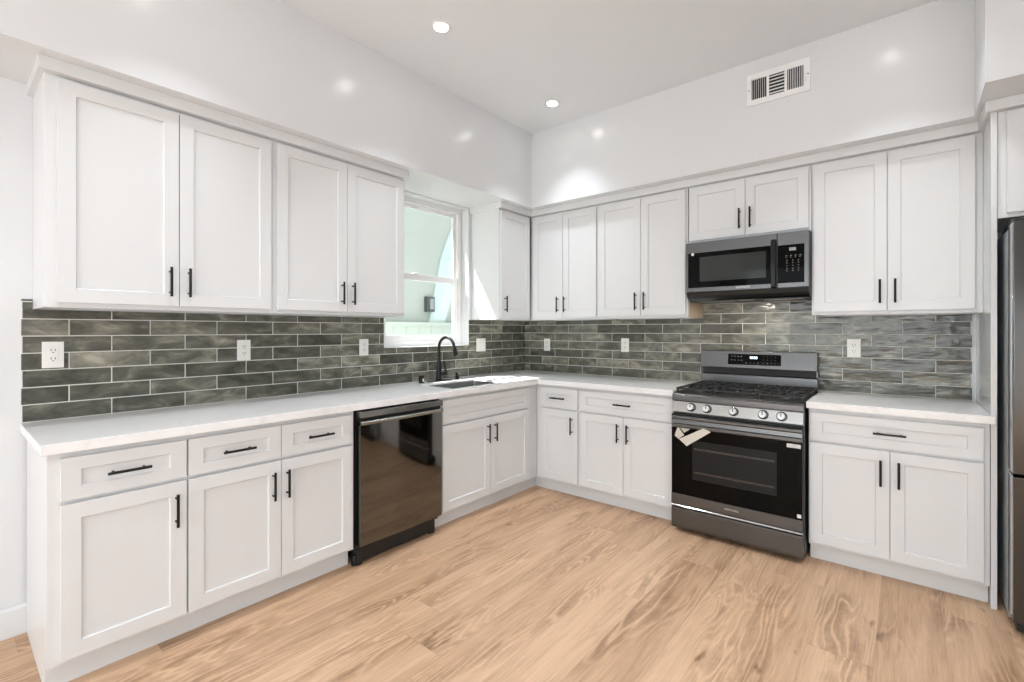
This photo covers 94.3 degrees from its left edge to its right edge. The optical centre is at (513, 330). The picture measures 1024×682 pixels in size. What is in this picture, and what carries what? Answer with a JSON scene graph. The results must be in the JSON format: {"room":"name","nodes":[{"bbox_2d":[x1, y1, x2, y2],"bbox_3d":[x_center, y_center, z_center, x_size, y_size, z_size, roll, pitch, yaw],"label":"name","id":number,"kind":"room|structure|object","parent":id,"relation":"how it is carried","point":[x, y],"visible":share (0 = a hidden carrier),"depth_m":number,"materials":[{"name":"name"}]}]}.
{"room":"kitchen","nodes":[
{"label":"kitchen","id":0,"kind":"room"},
{"bbox_2d":[0,77,524,609],"bbox_3d":[-2.364,-0.203,1.928,0.160,3.040,7.900,0,0,40],"label":"wall","id":1,"kind":"structure","parent":0,"point":[16,108],"depth_m":2.06,"materials":[{"name":"white paint"}]},
{"bbox_2d":[0,602,26,640],"bbox_3d":[-3.414,1.253,0.516,0.016,0.128,4.084,0,0,40],"label":"baseboard","id":2,"kind":"structure","parent":1,"relation":"attached to","point":[13,619],"depth_m":2.04,"materials":[{"name":"white paint"}]},
{"bbox_2d":[33,72,271,313],"bbox_3d":[-1.690,-0.561,2.315,0.385,0.935,0.885,0,0,40],"label":"upper cabinet","id":3,"kind":"object","parent":1,"relation":"attached to","point":[138,205],"visible":1,"depth_m":2.12,"materials":[{"name":"white paint"}]},
{"bbox_2d":[26,53,407,179],"bbox_3d":[-1.423,-1.053,2.650,0.371,0.050,1.783,0,0,40],"label":"trim","id":4,"kind":"structure","parent":1,"relation":"attached to","point":[43,63],"depth_m":2.23,"materials":[{"name":"white paint"}]},
{"bbox_2d":[21,299,524,422],"bbox_3d":[-1.014,0.133,3.432,0.009,0.540,3.543,0,0,40],"label":"backsplash","id":5,"kind":"structure","parent":1,"relation":"attached to","point":[115,361],"depth_m":2.61,"materials":[{"name":"grey tile"}]},
{"bbox_2d":[42,342,63,367],"bbox_3d":[-2.071,0.110,2.137,0.008,0.118,0.072,0,0,40],"label":"wall outlet","id":6,"kind":"object","parent":5,"relation":"attached to","point":[52,352],"visible":1,"depth_m":2.13,"materials":[{"name":"white plastic"}]},
{"bbox_2d":[48,347,57,362],"bbox_3d":[-2.069,0.110,2.136,0.003,0.068,0.033,0,0,40],"label":"receptacle","id":7,"kind":"object","parent":6,"relation":"attached to","point":[52,351],"depth_m":2.14,"materials":[{"name":"white plastic"}]},
{"bbox_2d":[237,340,250,359],"bbox_3d":[-1.562,0.114,2.754,0.008,0.118,0.072,0,0,40],"label":"wall outlet","id":8,"kind":"object","parent":5,"relation":"attached to","point":[243,346],"visible":1,"depth_m":2.75,"materials":[{"name":"white plastic"}]},
{"bbox_2d":[241,344,246,355],"bbox_3d":[-1.560,0.114,2.753,0.003,0.068,0.033,0,0,40],"label":"receptacle","id":9,"kind":"object","parent":8,"relation":"attached to","point":[243,346],"depth_m":2.75,"materials":[{"name":"white plastic"}]},
{"bbox_2d":[359,339,367,355],"bbox_3d":[-1.058,0.120,3.365,0.008,0.118,0.072,0,0,40],"label":"wall outlet","id":10,"kind":"object","parent":5,"relation":"attached to","point":[363,343],"visible":1,"depth_m":3.36,"materials":[{"name":"white plastic"}]},
{"bbox_2d":[362,342,365,351],"bbox_3d":[-1.056,0.120,3.364,0.003,0.068,0.033,0,0,40],"label":"receptacle","id":11,"kind":"object","parent":10,"relation":"attached to","point":[363,343],"depth_m":3.36,"materials":[{"name":"white plastic"}]},
{"bbox_2d":[476,338,485,351],"bbox_3d":[-0.291,0.131,4.295,0.008,0.118,0.118,0,0,40],"label":"light switch","id":12,"kind":"object","parent":5,"relation":"attached to","point":[480,342],"visible":1,"depth_m":4.29,"materials":[{"name":"white plastic"}]},
{"bbox_2d":[249,140,403,317],"bbox_3d":[-1.131,-0.561,2.993,0.385,0.935,0.873,0,0,40],"label":"upper cabinet","id":13,"kind":"object","parent":1,"relation":"attached to","point":[338,226],"visible":0.94,"depth_m":2.83,"materials":[{"name":"white paint"}]},
{"bbox_2d":[383,195,460,346],"bbox_3d":[-0.769,-0.471,3.921,0.065,1.195,0.885,0,0,40],"label":"window","id":14,"kind":"structure","parent":1,"relation":"in","point":[455,215],"depth_m":4.10,"materials":[{"name":"white plastic"}]},
{"bbox_2d":[471,209,529,320],"bbox_3d":[-0.092,-0.561,4.252,0.385,0.935,0.418,0,0,40],"label":"upper cabinet","id":15,"kind":"object","parent":1,"relation":"attached to","point":[500,239],"visible":1,"depth_m":4.12,"materials":[{"name":"white paint"}]},
{"bbox_2d":[0,0,531,208],"bbox_3d":[-2.279,-1.401,1.559,0.440,0.645,7.140,0,0,40],"label":"wall","id":16,"kind":"structure","parent":0,"point":[268,63],"depth_m":2.51,"materials":[{"name":"white paint"}]},
{"bbox_2d":[0,485,1023,681],"bbox_3d":[-0.605,1.357,0.477,4.700,0.080,7.900,0,0,40],"label":"floor","id":17,"kind":"structure","parent":0,"point":[535,583],"depth_m":2.18,"materials":[{"name":"brown wood"}]},
{"bbox_2d":[27,436,186,681],"bbox_3d":[-1.738,0.879,2.032,0.649,0.876,0.427,0,0,40],"label":"base cabinet","id":18,"kind":"object","parent":17,"relation":"on","point":[107,526],"visible":0.83,"depth_m":1.84,"materials":[{"name":"white paint"}]},
{"bbox_2d":[182,411,352,633],"bbox_3d":[-1.349,0.879,2.504,0.649,0.876,0.796,0,0,40],"label":"base cabinet","id":19,"kind":"object","parent":17,"relation":"on","point":[270,505],"visible":0.79,"depth_m":2.26,"materials":[{"name":"white paint"}]},
{"bbox_2d":[348,399,442,565],"bbox_3d":[-0.888,0.881,3.040,0.642,0.872,0.617,0,0,40],"label":"dishwasher","id":20,"kind":"object","parent":17,"relation":"on","point":[397,449],"visible":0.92,"depth_m":2.80,"materials":[{"name":"black metal"}]},
{"bbox_2d":[435,384,536,526],"bbox_3d":[-0.334,0.879,3.734,0.649,0.876,1.130,0,0,40],"label":"base cabinet","id":21,"kind":"object","parent":17,"relation":"on","point":[489,438],"visible":0.64,"depth_m":3.46,"materials":[{"name":"white paint"}]},
{"bbox_2d":[20,370,698,456],"bbox_3d":[-0.332,0.422,2.872,1.771,0.038,3.555,0,0,40],"label":"countertop","id":22,"kind":"structure","parent":21,"relation":"on","point":[66,435],"depth_m":2.45,"materials":[{"name":"white stone"}]},
{"bbox_2d":[419,375,423,382],"bbox_3d":[-0.701,0.374,3.628,0.044,0.058,0.042,0,0,40],"label":"air gap","id":23,"kind":"object","parent":22,"relation":"on","point":[421,377],"visible":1,"depth_m":3.61,"materials":[{"name":"black metal"}]},
{"bbox_2d":[426,336,457,381],"bbox_3d":[-0.518,0.223,3.730,0.244,0.360,0.250,0,0,40],"label":"kitchen faucet","id":24,"kind":"object","parent":22,"relation":"on","point":[439,373],"visible":1,"depth_m":3.77,"materials":[{"name":"black metal"}]},
{"bbox_2d":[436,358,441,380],"bbox_3d":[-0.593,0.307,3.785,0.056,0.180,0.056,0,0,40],"label":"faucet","id":25,"kind":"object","parent":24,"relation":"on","point":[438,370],"depth_m":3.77,"materials":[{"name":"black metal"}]},
{"bbox_2d":[455,372,461,378],"bbox_3d":[-0.449,0.375,3.906,0.076,0.055,0.037,0,0,40],"label":"soap dispenser","id":26,"kind":"object","parent":22,"relation":"on","point":[457,374],"visible":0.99,"depth_m":3.90,"materials":[{"name":"black metal"}]},
{"bbox_2d":[429,380,496,388],"bbox_3d":[-0.374,0.533,3.624,0.351,0.234,0.569,0,0,40],"label":"sink","id":27,"kind":"object","parent":22,"relation":"in","point":[473,382],"visible":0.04,"depth_m":3.84,"materials":[{"name":"silver metal"}]},
{"bbox_2d":[536,384,583,497],"bbox_3d":[0.507,0.879,4.049,0.470,0.876,0.649,0,0,40],"label":"base cabinet","id":28,"kind":"object","parent":17,"relation":"on","point":[558,407],"visible":0.7,"depth_m":3.81,"materials":[{"name":"white paint"}]},
{"bbox_2d":[580,388,673,519],"bbox_3d":[0.977,0.879,3.662,0.748,0.876,0.649,0,0,40],"label":"base cabinet","id":29,"kind":"object","parent":17,"relation":"on","point":[626,437],"visible":0.72,"depth_m":3.42,"materials":[{"name":"white paint"}]},
{"bbox_2d":[671,350,817,559],"bbox_3d":[1.530,0.734,3.144,0.763,1.166,0.707,0,0,40],"label":"gas range","id":30,"kind":"object","parent":17,"relation":"on","point":[745,481],"visible":0.99,"depth_m":2.91,"materials":[{"name":"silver metal"}]},
{"bbox_2d":[675,427,709,445],"bbox_3d":[1.141,0.676,3.025,0.239,0.126,0.035,0,0,40],"label":"paper tag","id":31,"kind":"object","parent":30,"relation":"hanging from","point":[693,437],"visible":0.92,"depth_m":3.02,"materials":[{"name":"beige paper"}]},
{"bbox_2d":[676,388,817,402],"bbox_3d":[1.550,0.416,3.161,0.750,0.010,0.565,0,0,40],"label":"cooktop","id":32,"kind":"object","parent":30,"relation":"in","point":[687,391],"depth_m":3.00,"materials":[{"name":"black metal"}]},
{"bbox_2d":[809,408,989,601],"bbox_3d":[2.149,0.879,2.695,0.736,0.876,0.649,0,0,40],"label":"base cabinet","id":33,"kind":"object","parent":17,"relation":"on","point":[907,499],"visible":0.87,"depth_m":2.44,"materials":[{"name":"white paint"}]},
{"bbox_2d":[806,390,995,424],"bbox_3d":[2.160,0.422,2.703,0.760,0.038,0.645,0,0,40],"label":"countertop","id":34,"kind":"structure","parent":33,"relation":"on","point":[969,411],"depth_m":2.56,"materials":[{"name":"white stone"}]},
{"bbox_2d":[976,112,996,609],"bbox_3d":[2.462,0.144,2.476,0.022,2.345,0.612,0,0,40],"label":"end panel","id":35,"kind":"object","parent":17,"relation":"on","point":[986,321],"visible":0.56,"depth_m":2.25,"materials":[{"name":"white paint"}]},
{"bbox_2d":[997,217,1023,632],"bbox_3d":[2.725,0.408,2.033,0.906,1.818,0.862,0,0,40],"label":"refrigerator","id":36,"kind":"object","parent":17,"relation":"on","point":[1010,246],"visible":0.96,"depth_m":2.06,"materials":[{"name":"grey metal"}]},
{"bbox_2d":[277,0,936,133],"bbox_3d":[-0.605,-1.783,0.477,4.700,0.120,7.900,0,0,40],"label":"ceiling","id":37,"kind":"structure","parent":0,"point":[506,58],"depth_m":2.82,"materials":[{"name":"white paint"}]},
{"bbox_2d":[431,20,450,32],"bbox_3d":[-0.410,-1.720,2.694,0.116,0.006,0.116,0,0,40],"label":"recessed light","id":38,"kind":"object","parent":37,"relation":"in","point":[439,26],"visible":1,"depth_m":2.69,"materials":[{"name":"white plastic"}]},
{"bbox_2d":[545,100,559,106],"bbox_3d":[0.295,-1.720,3.604,0.116,0.006,0.116,0,0,40],"label":"recessed light","id":39,"kind":"object","parent":37,"relation":"in","point":[550,103],"visible":1,"depth_m":3.60,"materials":[{"name":"white plastic"}]},
{"bbox_2d":[525,228,1002,400],"bbox_3d":[1.918,-0.203,3.418,4.550,3.040,0.150,0,0,40],"label":"wall","id":40,"kind":"structure","parent":0,"point":[999,234],"depth_m":2.82,"materials":[{"name":"white paint"}]},
{"bbox_2d":[531,205,610,320],"bbox_3d":[0.517,-0.561,4.226,0.695,0.935,0.385,0,0,40],"label":"upper cabinet","id":41,"kind":"object","parent":40,"relation":"attached to","point":[564,245],"visible":0.91,"depth_m":4.08,"materials":[{"name":"white paint"}]},
{"bbox_2d":[598,188,702,319],"bbox_3d":[1.069,-0.561,3.771,0.735,0.935,0.385,0,0,40],"label":"upper cabinet","id":42,"kind":"object","parent":40,"relation":"attached to","point":[642,241],"visible":0.95,"depth_m":3.62,"materials":[{"name":"white paint"}]},
{"bbox_2d":[470,93,1023,227],"bbox_3d":[1.561,-1.053,3.103,4.398,0.050,0.789,0,0,40],"label":"trim","id":43,"kind":"structure","parent":40,"relation":"attached to","point":[1015,101],"depth_m":2.97,"materials":[{"name":"white paint"}]},
{"bbox_2d":[525,300,971,399],"bbox_3d":[1.373,0.059,3.765,3.267,0.686,0.008,0,0,40],"label":"backsplash","id":44,"kind":"structure","parent":40,"relation":"attached to","point":[930,356],"depth_m":3.33,"materials":[{"name":"grey tile"}]},
{"bbox_2d":[544,339,549,350],"bbox_3d":[0.327,0.139,4.617,0.072,0.118,0.008,0,0,40],"label":"wall outlet","id":45,"kind":"object","parent":44,"relation":"attached to","point":[546,341],"visible":1,"depth_m":4.61,"materials":[{"name":"white plastic"}]},
{"bbox_2d":[621,338,628,351],"bbox_3d":[0.963,0.127,4.093,0.072,0.118,0.008,0,0,40],"label":"wall outlet","id":46,"kind":"object","parent":44,"relation":"attached to","point":[624,341],"visible":1,"depth_m":4.09,"materials":[{"name":"white plastic"}]},
{"bbox_2d":[623,341,626,348],"bbox_3d":[0.961,0.127,4.091,0.033,0.068,0.003,0,0,40],"label":"receptacle","id":47,"kind":"object","parent":46,"relation":"attached to","point":[624,342],"depth_m":4.09,"materials":[{"name":"white plastic"}]},
{"bbox_2d":[847,339,860,356],"bbox_3d":[2.202,0.115,3.071,0.072,0.118,0.008,0,0,40],"label":"wall outlet","id":48,"kind":"object","parent":44,"relation":"attached to","point":[853,345],"visible":1,"depth_m":3.07,"materials":[{"name":"white plastic"}]},
{"bbox_2d":[851,343,856,352],"bbox_3d":[2.200,0.115,3.069,0.033,0.068,0.003,0,0,40],"label":"receptacle","id":49,"kind":"object","parent":48,"relation":"attached to","point":[853,345],"depth_m":3.07,"materials":[{"name":"white plastic"}]},
{"bbox_2d":[689,165,811,242],"bbox_3d":[1.646,-0.823,3.295,0.756,0.410,0.385,0,0,40],"label":"upper cabinet","id":50,"kind":"object","parent":40,"relation":"attached to","point":[778,201],"visible":0.75,"depth_m":3.14,"materials":[{"name":"white paint"}]},
{"bbox_2d":[686,230,811,303],"bbox_3d":[1.622,-0.408,3.261,0.746,0.412,0.450,0,0,40],"label":"microwave","id":51,"kind":"object","parent":50,"relation":"attached to","point":[777,266],"visible":0.99,"depth_m":3.10,"materials":[{"name":"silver metal"}]},
{"bbox_2d":[812,132,982,316],"bbox_3d":[2.232,-0.561,2.812,0.758,0.935,0.385,0,0,40],"label":"upper cabinet","id":52,"kind":"object","parent":40,"relation":"attached to","point":[900,230],"visible":1,"depth_m":2.66,"materials":[{"name":"white paint"}]},
{"bbox_2d":[997,107,1023,232],"bbox_3d":[2.829,-0.778,2.168,0.933,0.500,0.619,0,0,40],"label":"upper cabinet","id":53,"kind":"object","parent":40,"relation":"attached to","point":[1010,123],"visible":0.59,"depth_m":2.20,"materials":[{"name":"white paint"}]},
{"bbox_2d":[527,0,1023,210],"bbox_3d":[1.533,-1.401,3.069,4.400,0.645,0.880,0,0,40],"label":"wall","id":54,"kind":"structure","parent":0,"point":[935,65],"depth_m":2.82,"materials":[{"name":"white paint"}]},
{"bbox_2d":[747,57,809,106],"bbox_3d":[1.637,-1.536,2.944,0.348,0.198,0.020,0,0,40],"label":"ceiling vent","id":55,"kind":"object","parent":54,"relation":"in","point":[792,78],"visible":1,"depth_m":2.94,"materials":[{"name":"white plastic"}]},
{"label":"outside","id":56,"kind":"structure","parent":0,"visible":0},
{"bbox_3d":[-2.897,1.492,5.997,5.839,0.250,10.000,0,0,40],"label":"ground","id":57,"kind":"structure","parent":56,"visible":0},
{"bbox_2d":[386,322,451,335],"bbox_3d":[-1.240,0.632,6.056,0.140,1.470,7.200,0,0,40],"label":"wall","id":58,"kind":"structure","parent":57,"relation":"on","point":[392,328],"depth_m":6.00,"materials":[{"name":"grey"}]},
{"bbox_2d":[386,207,451,322],"bbox_3d":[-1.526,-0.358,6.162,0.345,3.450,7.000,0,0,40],"label":"house","id":59,"kind":"structure","parent":57,"relation":"on","point":[427,236],"depth_m":6.39,"materials":[{"name":"grey paint"}]},
{"bbox_2d":[424,296,434,311],"bbox_3d":[-1.125,-0.352,6.387,0.073,0.203,0.130,0,0,40],"label":"wall lantern","id":60,"kind":"object","parent":59,"relation":"attached to","point":[429,302],"visible":1,"depth_m":6.35,"materials":[{"name":"grey metal"}]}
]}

